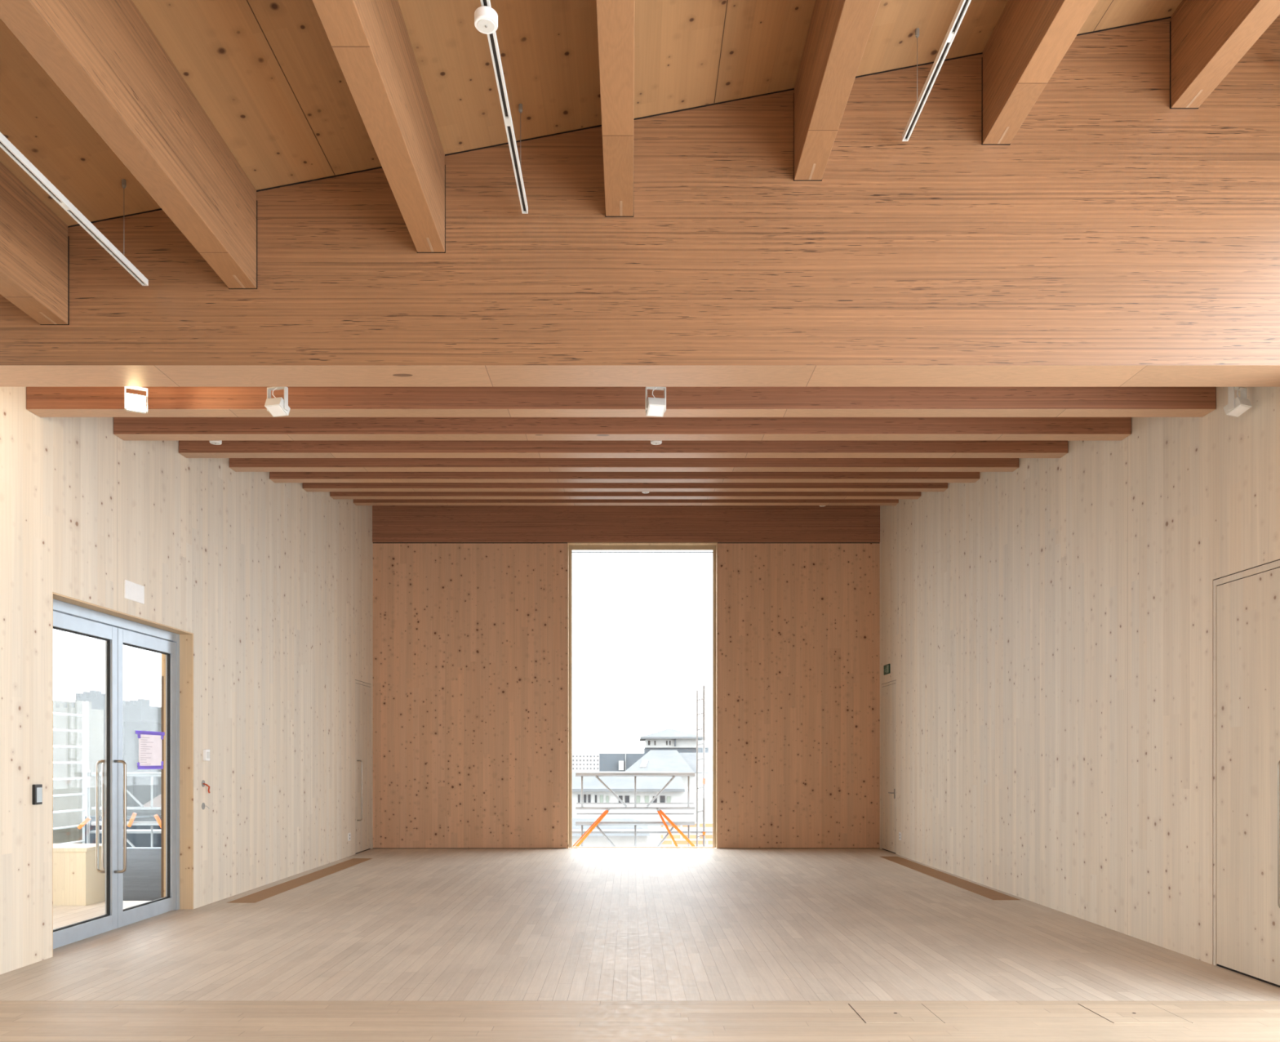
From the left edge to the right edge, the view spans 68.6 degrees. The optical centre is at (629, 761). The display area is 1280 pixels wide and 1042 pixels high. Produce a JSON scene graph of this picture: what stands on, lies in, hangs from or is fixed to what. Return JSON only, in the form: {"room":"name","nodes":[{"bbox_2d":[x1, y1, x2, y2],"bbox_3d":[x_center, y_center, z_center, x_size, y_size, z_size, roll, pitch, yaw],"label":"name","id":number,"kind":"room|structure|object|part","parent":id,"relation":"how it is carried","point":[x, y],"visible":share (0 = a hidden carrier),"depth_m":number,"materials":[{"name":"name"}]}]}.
{"room":"empty event hall","nodes":[
{"label":"empty event hall","id":0,"kind":"room"},
{"bbox_2d":[126,847,161,848],"bbox_3d":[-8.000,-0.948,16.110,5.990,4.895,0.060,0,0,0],"label":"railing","id":1,"kind":"structure","parent":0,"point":[126,847],"depth_m":16.08,"materials":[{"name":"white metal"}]},
{"bbox_2d":[161,653,164,897],"bbox_3d":[-7.965,-0.950,10.900,6.469,4.900,10.600,0,0,0],"label":"wall","id":2,"kind":"structure","parent":0,"point":[162,655],"depth_m":10.00,"materials":[{"name":"brown wood"}]},
{"bbox_2d":[0,386,373,974],"bbox_3d":[-4.580,-2.100,6.425,0.300,7.200,20.050,0,0,0],"label":"wall","id":3,"kind":"structure","parent":0,"point":[272,582],"depth_m":9.80,"materials":[{"name":"brown wood"}]},
{"bbox_2d":[32,783,42,804],"bbox_3d":[-4.418,0.247,6.990,0.024,0.150,0.090,0,0,0],"label":"card reader","id":4,"kind":"object","parent":3,"relation":"attached to","point":[37,788],"visible":1,"depth_m":6.97,"materials":[{"name":"black plastic"}]},
{"bbox_2d":[52,591,193,956],"bbox_3d":[-4.585,0.101,8.355,0.304,2.799,2.328,0,0,0],"label":"door","id":5,"kind":"structure","parent":3,"relation":"in","point":[117,628],"depth_m":8.42,"materials":[{"name":"grey metal"}]},
{"bbox_3d":[-4.686,0.490,8.318,0.102,1.005,0.025,0,0,0],"label":"pull handle","id":6,"kind":"part","parent":5,"relation":"part of","materials":[{"name":"metal"}]},
{"bbox_3d":[-4.686,0.490,8.412,0.102,1.005,0.025,0,0,0],"label":"pull handle","id":7,"kind":"part","parent":5,"relation":"part of","materials":[{"name":"metal"}]},
{"bbox_3d":[-4.520,0.490,8.318,0.102,1.005,0.025,0,0,0],"label":"pull handle","id":8,"kind":"part","parent":5,"relation":"part of","materials":[{"name":"metal"}]},
{"bbox_2d":[135,729,164,768],"bbox_3d":[-4.594,-0.106,8.980,0.002,0.362,0.543,0,0,0],"label":"notice","id":9,"kind":"object","parent":5,"relation":"attached to","point":[149,742],"visible":1,"depth_m":8.97,"materials":[{"name":"paper"}]},
{"bbox_2d":[140,737,153,762],"bbox_3d":[-4.593,-0.098,8.918,0.001,0.256,0.239,0,0,0],"label":"print","id":10,"kind":"object","parent":9,"relation":"attached to","point":[146,743],"depth_m":8.91},
{"bbox_2d":[124,579,144,604],"bbox_3d":[-4.424,-1.511,8.370,0.012,0.162,0.320,0,0,0],"label":"sign panel","id":11,"kind":"object","parent":3,"relation":"attached to","point":[133,591],"visible":1,"depth_m":8.36,"materials":[{"name":"white plastic"}]},
{"bbox_2d":[201,802,208,808],"bbox_3d":[-4.420,0.465,9.762,0.024,0.072,0.137,0,0,0],"label":"cable box","id":12,"kind":"object","parent":3,"relation":"attached to","point":[202,803],"visible":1,"depth_m":9.73,"materials":[{"name":"grey metal"}]},
{"bbox_2d":[201,779,209,792],"bbox_3d":[-4.406,0.263,9.748,0.052,0.138,0.107,0,0,0],"label":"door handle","id":13,"kind":"object","parent":3,"relation":"attached to","point":[203,784],"visible":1,"depth_m":9.73,"materials":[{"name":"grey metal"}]},
{"bbox_2d":[203,749,209,760],"bbox_3d":[-4.410,-0.065,9.770,0.039,0.120,0.090,0,0,0],"label":"wall switch","id":14,"kind":"object","parent":3,"relation":"attached to","point":[206,752],"visible":1,"depth_m":9.73,"materials":[{"name":"white plastic"}]},
{"bbox_2d":[347,832,351,840],"bbox_3d":[-4.423,1.190,14.780,0.014,0.120,0.110,0,0,0],"label":"wall socket","id":15,"kind":"object","parent":3,"relation":"attached to","point":[348,833],"visible":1,"depth_m":14.74,"materials":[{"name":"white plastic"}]},
{"bbox_2d":[355,679,371,853],"bbox_3d":[-4.418,0.090,15.580,0.142,2.820,0.959,0,0,0],"label":"door","id":16,"kind":"structure","parent":3,"relation":"in","point":[362,690],"depth_m":15.51,"materials":[{"name":"brown wood"}]},
{"bbox_3d":[-4.390,0.475,15.240,0.086,0.992,0.022,0,0,0],"label":"pull handle","id":17,"kind":"part","parent":16,"relation":"part of","materials":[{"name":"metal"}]},
{"bbox_2d":[0,0,1182,226],"bbox_3d":[0.085,-4.127,1.160,9.630,2.130,10.120,0,0,0],"label":"ceiling","id":18,"kind":"structure","parent":0,"point":[268,75],"depth_m":5.22,"materials":[{"name":"brown wood"}]},
{"bbox_2d":[0,161,69,324],"bbox_3d":[-3.551,-2.998,1.095,0.175,0.609,9.390,0,0,0],"label":"rafter","id":19,"kind":"object","parent":18,"relation":"attached to","point":[34,241],"visible":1,"depth_m":5.46,"materials":[{"name":"brown wood"}]},
{"bbox_2d":[0,132,148,285],"bbox_3d":[-2.960,-3.151,2.363,0.036,0.495,6.726,0,0,0],"label":"track","id":20,"kind":"object","parent":18,"relation":"hanging from","point":[5,144],"visible":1,"depth_m":4.96,"materials":[{"name":"white metal"}]},
{"bbox_2d":[0,0,257,288],"bbox_3d":[-2.389,-3.219,1.095,0.175,0.607,9.390,0,0,0],"label":"rafter","id":21,"kind":"object","parent":18,"relation":"attached to","point":[104,55],"visible":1,"depth_m":4.54,"materials":[{"name":"brown wood"}]},
{"bbox_2d":[312,0,445,253],"bbox_3d":[-1.227,-3.441,1.095,0.175,0.605,9.390,0,0,0],"label":"rafter","id":22,"kind":"object","parent":18,"relation":"attached to","point":[370,42],"visible":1,"depth_m":4.70,"materials":[{"name":"brown wood"}]},
{"bbox_2d":[480,0,528,213],"bbox_3d":[-0.640,-3.592,2.363,0.036,0.494,6.726,0,0,0],"label":"track","id":23,"kind":"object","parent":18,"relation":"hanging from","point":[492,38],"visible":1,"depth_m":4.88,"materials":[{"name":"white metal"}]},
{"bbox_2d":[474,5,497,34],"bbox_3d":[-0.640,-3.306,4.170,0.104,0.080,0.104,0,0,0],"label":"round ceiling light","id":24,"kind":"object","parent":23,"relation":"hanging from","point":[486,18],"visible":1,"depth_m":4.14,"materials":[{"name":"white plastic"}]},
{"bbox_2d":[595,0,634,217],"bbox_3d":[-0.065,-3.663,1.095,0.175,0.604,9.390,0,0,0],"label":"rafter","id":25,"kind":"object","parent":18,"relation":"attached to","point":[615,18],"visible":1,"depth_m":4.75,"materials":[{"name":"brown wood"}]},
{"bbox_2d":[793,0,880,181],"bbox_3d":[1.097,-3.884,1.095,0.175,0.602,9.390,0,0,0],"label":"rafter","id":26,"kind":"object","parent":18,"relation":"attached to","point":[838,33],"visible":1,"depth_m":5.08,"materials":[{"name":"brown wood"}]},
{"bbox_2d":[902,0,971,141],"bbox_3d":[1.680,-4.033,2.363,0.036,0.494,6.726,0,0,0],"label":"track","id":27,"kind":"object","parent":18,"relation":"hanging from","point":[963,5],"visible":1,"depth_m":5.16,"materials":[{"name":"white metal"}]},
{"bbox_2d":[982,0,1097,144],"bbox_3d":[2.259,-4.106,1.095,0.175,0.600,9.390,0,0,0],"label":"rafter","id":28,"kind":"object","parent":18,"relation":"attached to","point":[1029,39],"visible":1,"depth_m":5.29,"materials":[{"name":"brown wood"}]},
{"bbox_2d":[1169,0,1279,108],"bbox_3d":[3.421,-4.327,1.095,0.175,0.598,9.390,0,0,0],"label":"rafter","id":29,"kind":"object","parent":18,"relation":"attached to","point":[1208,38],"visible":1,"depth_m":5.46,"materials":[{"name":"brown wood"}]},
{"bbox_2d":[372,505,879,542],"bbox_3d":[-0.065,-4.344,16.133,8.730,1.152,0.035,0,0,0],"label":"beam","id":30,"kind":"structure","parent":0,"point":[390,523],"depth_m":16.11,"materials":[{"name":"red wood"}]},
{"bbox_2d":[373,542,879,848],"bbox_3d":[-0.065,-2.000,16.300,8.730,7.000,0.300,0,0,0],"label":"wall","id":31,"kind":"structure","parent":0,"point":[470,639],"depth_m":16.15,"materials":[{"name":"brown wood"}]},
{"bbox_2d":[373,542,879,848],"bbox_3d":[-0.065,-1.134,16.147,8.730,5.268,0.006,0,0,0],"label":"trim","id":32,"kind":"structure","parent":31,"relation":"attached to","point":[373,542],"depth_m":16.14,"materials":[{"name":"brown wood"}]},
{"bbox_2d":[567,542,717,848],"bbox_3d":[0.215,-1.131,16.246,2.584,5.262,0.208,0,0,0],"label":"window","id":33,"kind":"structure","parent":31,"relation":"in","point":[571,546],"depth_m":16.29,"materials":[{"name":"brown wood"}]},
{"bbox_2d":[0,848,1279,1041],"bbox_3d":[-4.050,1.580,6.200,17.900,0.160,20.000,0,0,0],"label":"floor","id":34,"kind":"structure","parent":0,"point":[397,944],"depth_m":7.00,"materials":[{"name":"brown wood"}]},
{"bbox_2d":[53,843,105,905],"bbox_3d":[-6.530,1.200,10.000,1.780,0.600,0.540,0,0,0],"label":"wooden box","id":35,"kind":"object","parent":34,"relation":"on","point":[77,881],"visible":0.43,"depth_m":9.75,"materials":[{"name":"brown wood"}]},
{"bbox_2d":[226,857,372,902],"bbox_3d":[-4.128,1.529,12.215,0.309,0.058,4.568,0,0,0],"label":"floor vent","id":36,"kind":"object","parent":34,"relation":"in","point":[257,896],"visible":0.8,"depth_m":11.57,"materials":[{"name":"brown wood"}]},
{"bbox_2d":[848,1003,944,1022],"bbox_3d":[1.577,1.499,5.585,0.455,0.002,0.430,0,0,0],"label":"floor hatch","id":37,"kind":"object","parent":34,"relation":"on","point":[868,1012],"visible":1,"depth_m":5.57,"materials":[{"name":"brown wood"}]},
{"bbox_2d":[880,856,1019,899],"bbox_3d":[4.080,1.529,12.465,0.308,0.058,4.668,0,0,0],"label":"floor vent","id":38,"kind":"object","parent":34,"relation":"in","point":[984,891],"visible":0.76,"depth_m":11.87,"materials":[{"name":"brown wood"}]},
{"bbox_2d":[1077,1003,1192,1022],"bbox_3d":[2.998,1.499,5.585,0.455,0.002,0.430,0,0,0],"label":"floor hatch","id":39,"kind":"object","parent":34,"relation":"on","point":[1113,1012],"visible":1,"depth_m":5.57,"materials":[{"name":"brown wood"}]},
{"bbox_2d":[880,386,1279,964],"bbox_3d":[4.450,-2.100,11.120,0.300,7.200,10.660,0,0,0],"label":"wall","id":40,"kind":"structure","parent":0,"point":[1046,624],"depth_m":9.03,"materials":[{"name":"brown wood"}]},
{"bbox_2d":[883,663,890,675],"bbox_3d":[4.285,-1.535,15.655,0.029,0.160,0.330,0,0,0],"label":"exit sign","id":41,"kind":"object","parent":40,"relation":"attached to","point":[886,668],"visible":1,"depth_m":15.61,"materials":[{"name":"green plastic"}]},
{"bbox_2d":[880,680,896,853],"bbox_3d":[4.297,0.090,15.600,0.124,2.820,0.919,0,0,0],"label":"door","id":42,"kind":"structure","parent":40,"relation":"in","point":[888,690],"depth_m":15.60,"materials":[{"name":"brown wood"}]},
{"bbox_2d":[1213,559,1279,986],"bbox_3d":[4.288,0.080,6.405,0.142,2.840,1.029,0,0,0],"label":"door","id":43,"kind":"structure","parent":40,"relation":"in","point":[1246,602],"depth_m":6.55,"materials":[{"name":"brown wood"}]},
{"bbox_3d":[4.260,0.475,6.100,0.086,0.992,0.022,0,0,0],"label":"pull handle","id":44,"kind":"part","parent":43,"relation":"part of","materials":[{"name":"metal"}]},
{"bbox_3d":[-0.065,-4.143,11.286,9.330,2.173,10.329,0,0,0],"label":"ceiling","id":45,"kind":"structure","parent":0,"visible":0},
{"bbox_2d":[124,386,147,413],"bbox_3d":[-3.396,-2.763,6.448,0.140,0.723,0.086,0,0,-28],"label":"spotlight","id":46,"kind":"object","parent":45,"relation":"hanging from","point":[138,403],"visible":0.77,"depth_m":6.43,"materials":[{"name":"white metal"}]},
{"bbox_2d":[208,440,222,444],"bbox_3d":[-3.779,-3.208,8.550,0.104,0.625,0.104,0,0,0],"label":"round ceiling light","id":47,"kind":"object","parent":45,"relation":"hanging from","point":[212,442],"visible":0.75,"depth_m":8.54,"materials":[{"name":"white plastic"}]},
{"bbox_2d":[264,386,290,417],"bbox_3d":[-2.425,-2.756,6.450,0.140,0.737,0.124,0,0,14],"label":"spotlight","id":48,"kind":"object","parent":45,"relation":"hanging from","point":[277,406],"visible":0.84,"depth_m":6.43,"materials":[{"name":"white metal"}]},
{"bbox_2d":[26,386,1215,417],"bbox_3d":[-0.065,-2.890,6.954,8.722,0.619,0.163,0,0,0],"label":"ceiling beam","id":49,"kind":"structure","parent":45,"relation":"attached to","point":[43,402],"depth_m":6.87,"materials":[{"name":"red wood"}]},
{"bbox_2d":[113,417,1131,439],"bbox_3d":[-0.065,-3.112,8.114,8.722,0.619,0.163,0,0,0],"label":"ceiling beam","id":50,"kind":"structure","parent":45,"relation":"attached to","point":[125,428],"depth_m":8.03,"materials":[{"name":"red wood"}]},
{"bbox_2d":[178,440,1067,457],"bbox_3d":[-0.065,-3.334,9.274,8.722,0.619,0.163,0,0,0],"label":"ceiling beam","id":51,"kind":"structure","parent":45,"relation":"attached to","point":[187,448],"depth_m":9.19,"materials":[{"name":"red wood"}]},
{"bbox_2d":[229,457,1018,471],"bbox_3d":[-0.065,-3.555,10.434,8.722,0.619,0.163,0,0,0],"label":"ceiling beam","id":52,"kind":"structure","parent":45,"relation":"attached to","point":[237,464],"depth_m":10.35,"materials":[{"name":"red wood"}]},
{"bbox_2d":[269,471,979,482],"bbox_3d":[-0.065,-3.777,11.594,8.722,0.618,0.163,0,0,0],"label":"ceiling beam","id":53,"kind":"structure","parent":45,"relation":"attached to","point":[276,477],"depth_m":11.51,"materials":[{"name":"red wood"}]},
{"bbox_2d":[302,482,947,491],"bbox_3d":[-0.065,-3.999,12.754,8.722,0.618,0.163,0,0,0],"label":"ceiling beam","id":54,"kind":"structure","parent":45,"relation":"attached to","point":[308,486],"depth_m":12.67,"materials":[{"name":"red wood"}]},
{"bbox_2d":[329,491,920,498],"bbox_3d":[-0.065,-4.220,13.914,8.722,0.618,0.163,0,0,0],"label":"ceiling beam","id":55,"kind":"structure","parent":45,"relation":"attached to","point":[335,495],"depth_m":13.83,"materials":[{"name":"red wood"}]},
{"bbox_2d":[353,498,898,505],"bbox_3d":[-0.065,-4.442,15.073,8.722,0.618,0.163,0,0,0],"label":"ceiling beam","id":56,"kind":"structure","parent":45,"relation":"attached to","point":[357,501],"depth_m":14.99,"materials":[{"name":"red wood"}]},
{"bbox_2d":[0,13,1279,386],"bbox_3d":[-0.065,-3.711,5.955,8.728,2.531,0.330,0,0,0],"label":"girder","id":57,"kind":"object","parent":45,"relation":"attached to","point":[1121,237],"visible":0.75,"depth_m":5.79,"materials":[{"name":"brown wood"}]},
{"bbox_2d":[67,16,1170,227],"bbox_3d":[-0.065,-3.946,5.788,8.730,1.665,0.004,0,0,0],"label":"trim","id":58,"kind":"structure","parent":57,"relation":"attached to","point":[1170,16],"depth_m":5.79,"materials":[{"name":"brown wood"}]},
{"bbox_2d":[644,386,666,417],"bbox_3d":[0.176,-2.755,6.450,0.140,0.738,0.124,0,0,-10],"label":"spotlight","id":59,"kind":"object","parent":45,"relation":"hanging from","point":[654,406],"visible":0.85,"depth_m":6.42,"materials":[{"name":"white metal"}]},
{"bbox_2d":[650,440,662,444],"bbox_3d":[0.239,-3.208,8.550,0.104,0.625,0.104,0,0,0],"label":"round ceiling light","id":60,"kind":"object","parent":45,"relation":"hanging from","point":[652,442],"visible":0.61,"depth_m":8.53,"materials":[{"name":"white plastic"}]},
{"bbox_2d":[1222,386,1252,417],"bbox_3d":[4.180,-2.756,6.450,0.140,0.737,0.124,0,0,-24],"label":"spotlight","id":61,"kind":"object","parent":45,"relation":"hanging from","point":[1236,406],"visible":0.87,"depth_m":6.42,"materials":[{"name":"white metal"}]},
{"bbox_3d":[0.000,10.300,208.300,400.000,0.400,383.400,0,0,0],"label":"ground","id":62,"kind":"structure","parent":0,"visible":0},
{"bbox_2d":[53,701,88,843],"bbox_3d":[-17.337,4.100,26.035,0.365,12.000,8.069,0,0,0],"label":"scaffold","id":63,"kind":"object","parent":62,"relation":"on","point":[85,715],"visible":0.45,"depth_m":29.66,"materials":[{"name":"white metal"}]},
{"bbox_2d":[53,700,103,843],"bbox_3d":[-26.180,3.683,43.000,2.968,12.833,2.000,0,0,0],"label":"building","id":64,"kind":"structure","parent":62,"relation":"on","point":[95,716],"depth_m":42.00,"materials":[{"name":"stone"}]},
{"bbox_2d":[75,689,161,815],"bbox_3d":[-32.660,2.772,61.900,5.640,14.655,8.200,0,0,0],"label":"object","id":65,"kind":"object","parent":62,"relation":"on","point":[138,715],"visible":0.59,"depth_m":59.00,"materials":[{"name":"white"}]},
{"bbox_2d":[77,768,161,847],"bbox_3d":[-7.870,5.125,17.858,4.940,9.950,0.684,0,0,0],"label":"scaffold","id":66,"kind":"object","parent":62,"relation":"on","point":[131,822],"visible":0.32,"depth_m":17.58,"materials":[{"name":"white metal"}]},
{"bbox_3d":[-8.975,1.165,17.600,2.250,0.078,0.078,0,0,0],"label":"rail","id":67,"kind":"part","parent":66,"relation":"part of","materials":[{"name":"white metal"}]},
{"bbox_3d":[-8.975,0.245,17.600,2.250,0.078,0.078,0,0,0],"label":"rail","id":68,"kind":"part","parent":66,"relation":"part of","materials":[{"name":"white metal"}]},
{"bbox_3d":[-8.975,0.880,17.600,2.250,0.051,0.051,0,0,0],"label":"rail","id":69,"kind":"part","parent":66,"relation":"part of","materials":[{"name":"white metal"}]},
{"bbox_2d":[84,815,161,847],"bbox_3d":[-11.865,5.695,22.075,1.848,8.809,0.150,0,0,0],"label":"scaffold","id":70,"kind":"object","parent":62,"relation":"on","point":[138,840],"visible":0.11,"depth_m":22.00,"materials":[{"name":"white metal"}]},
{"bbox_2d":[140,793,161,815],"bbox_3d":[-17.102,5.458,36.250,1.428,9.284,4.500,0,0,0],"label":"house","id":71,"kind":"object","parent":62,"relation":"on","point":[157,801],"visible":0.02,"depth_m":34.20,"materials":[{"name":"white"}]},
{"bbox_2d":[572,752,599,771],"bbox_3d":[-7.540,4.487,134.970,7.107,11.227,10.060,0,0,0],"label":"apartment","id":72,"kind":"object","parent":62,"relation":"on","point":[581,762],"visible":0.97,"depth_m":130.01,"materials":[{"name":"stone"}]},
{"bbox_2d":[568,817,649,848],"bbox_3d":[-0.849,5.917,28.500,2.808,8.367,5.600,0,0,0],"label":"annex","id":73,"kind":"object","parent":62,"relation":"on","point":[592,839],"visible":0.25,"depth_m":26.00,"materials":[{"name":"white paint"}]},
{"bbox_2d":[599,752,645,771],"bbox_3d":[-0.528,4.764,69.700,3.256,10.672,8.600,0,0,0],"label":"block","id":74,"kind":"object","parent":62,"relation":"on","point":[608,762],"visible":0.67,"depth_m":66.00,"materials":[{"name":"white paint"}]},
{"bbox_2d":[570,684,712,848],"bbox_3d":[0.141,4.334,17.841,2.918,11.532,0.718,0,0,0],"label":"scaffold","id":75,"kind":"object","parent":62,"relation":"on","point":[597,822],"visible":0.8,"depth_m":17.58,"materials":[{"name":"white metal"}]},
{"bbox_3d":[0.100,0.800,17.900,2.240,0.023,0.023,0,0,0],"label":"thin rail","id":76,"kind":"part","parent":75,"relation":"part of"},
{"bbox_3d":[0.100,1.000,17.900,2.240,0.028,0.028,0,0,0],"label":"thin rail","id":77,"kind":"part","parent":75,"relation":"part of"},
{"bbox_3d":[0.100,0.880,17.600,2.240,0.051,0.051,0,0,0],"label":"rail","id":78,"kind":"part","parent":75,"relation":"part of","materials":[{"name":"white metal"}]},
{"bbox_3d":[0.100,1.165,17.600,2.240,0.078,0.078,0,0,0],"label":"rail","id":79,"kind":"part","parent":75,"relation":"part of","materials":[{"name":"grey metal"}]},
{"bbox_3d":[0.100,0.245,17.600,2.240,0.078,0.078,0,0,0],"label":"rail","id":80,"kind":"part","parent":75,"relation":"part of","materials":[{"name":"white metal"}]},
{"bbox_2d":[572,771,712,848],"bbox_3d":[0.056,5.308,46.000,8.960,9.584,8.800,0,0,0],"label":"building","id":81,"kind":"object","parent":62,"relation":"on","point":[646,787],"visible":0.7,"depth_m":42.00,"materials":[{"name":"paint"}]},
{"bbox_2d":[625,750,712,786],"bbox_3d":[2.808,4.708,56.750,6.309,10.784,9.500,0,0,0],"label":"house","id":82,"kind":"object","parent":62,"relation":"on","point":[653,760],"visible":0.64,"depth_m":54.25,"materials":[{"name":"white paint"}]},
{"bbox_2d":[639,728,708,773],"bbox_3d":[3.552,3.693,77.850,5.427,12.813,8.300,0,0,0],"label":"pavilion","id":83,"kind":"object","parent":62,"relation":"on","point":[669,739],"visible":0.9,"depth_m":74.41,"materials":[{"name":"white stone"}]},
{"bbox_2d":[660,822,716,848],"bbox_3d":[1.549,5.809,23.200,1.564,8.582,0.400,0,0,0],"label":"building","id":84,"kind":"structure","parent":62,"relation":"on","point":[680,840],"depth_m":23.00,"materials":[{"name":"white"}]}
]}

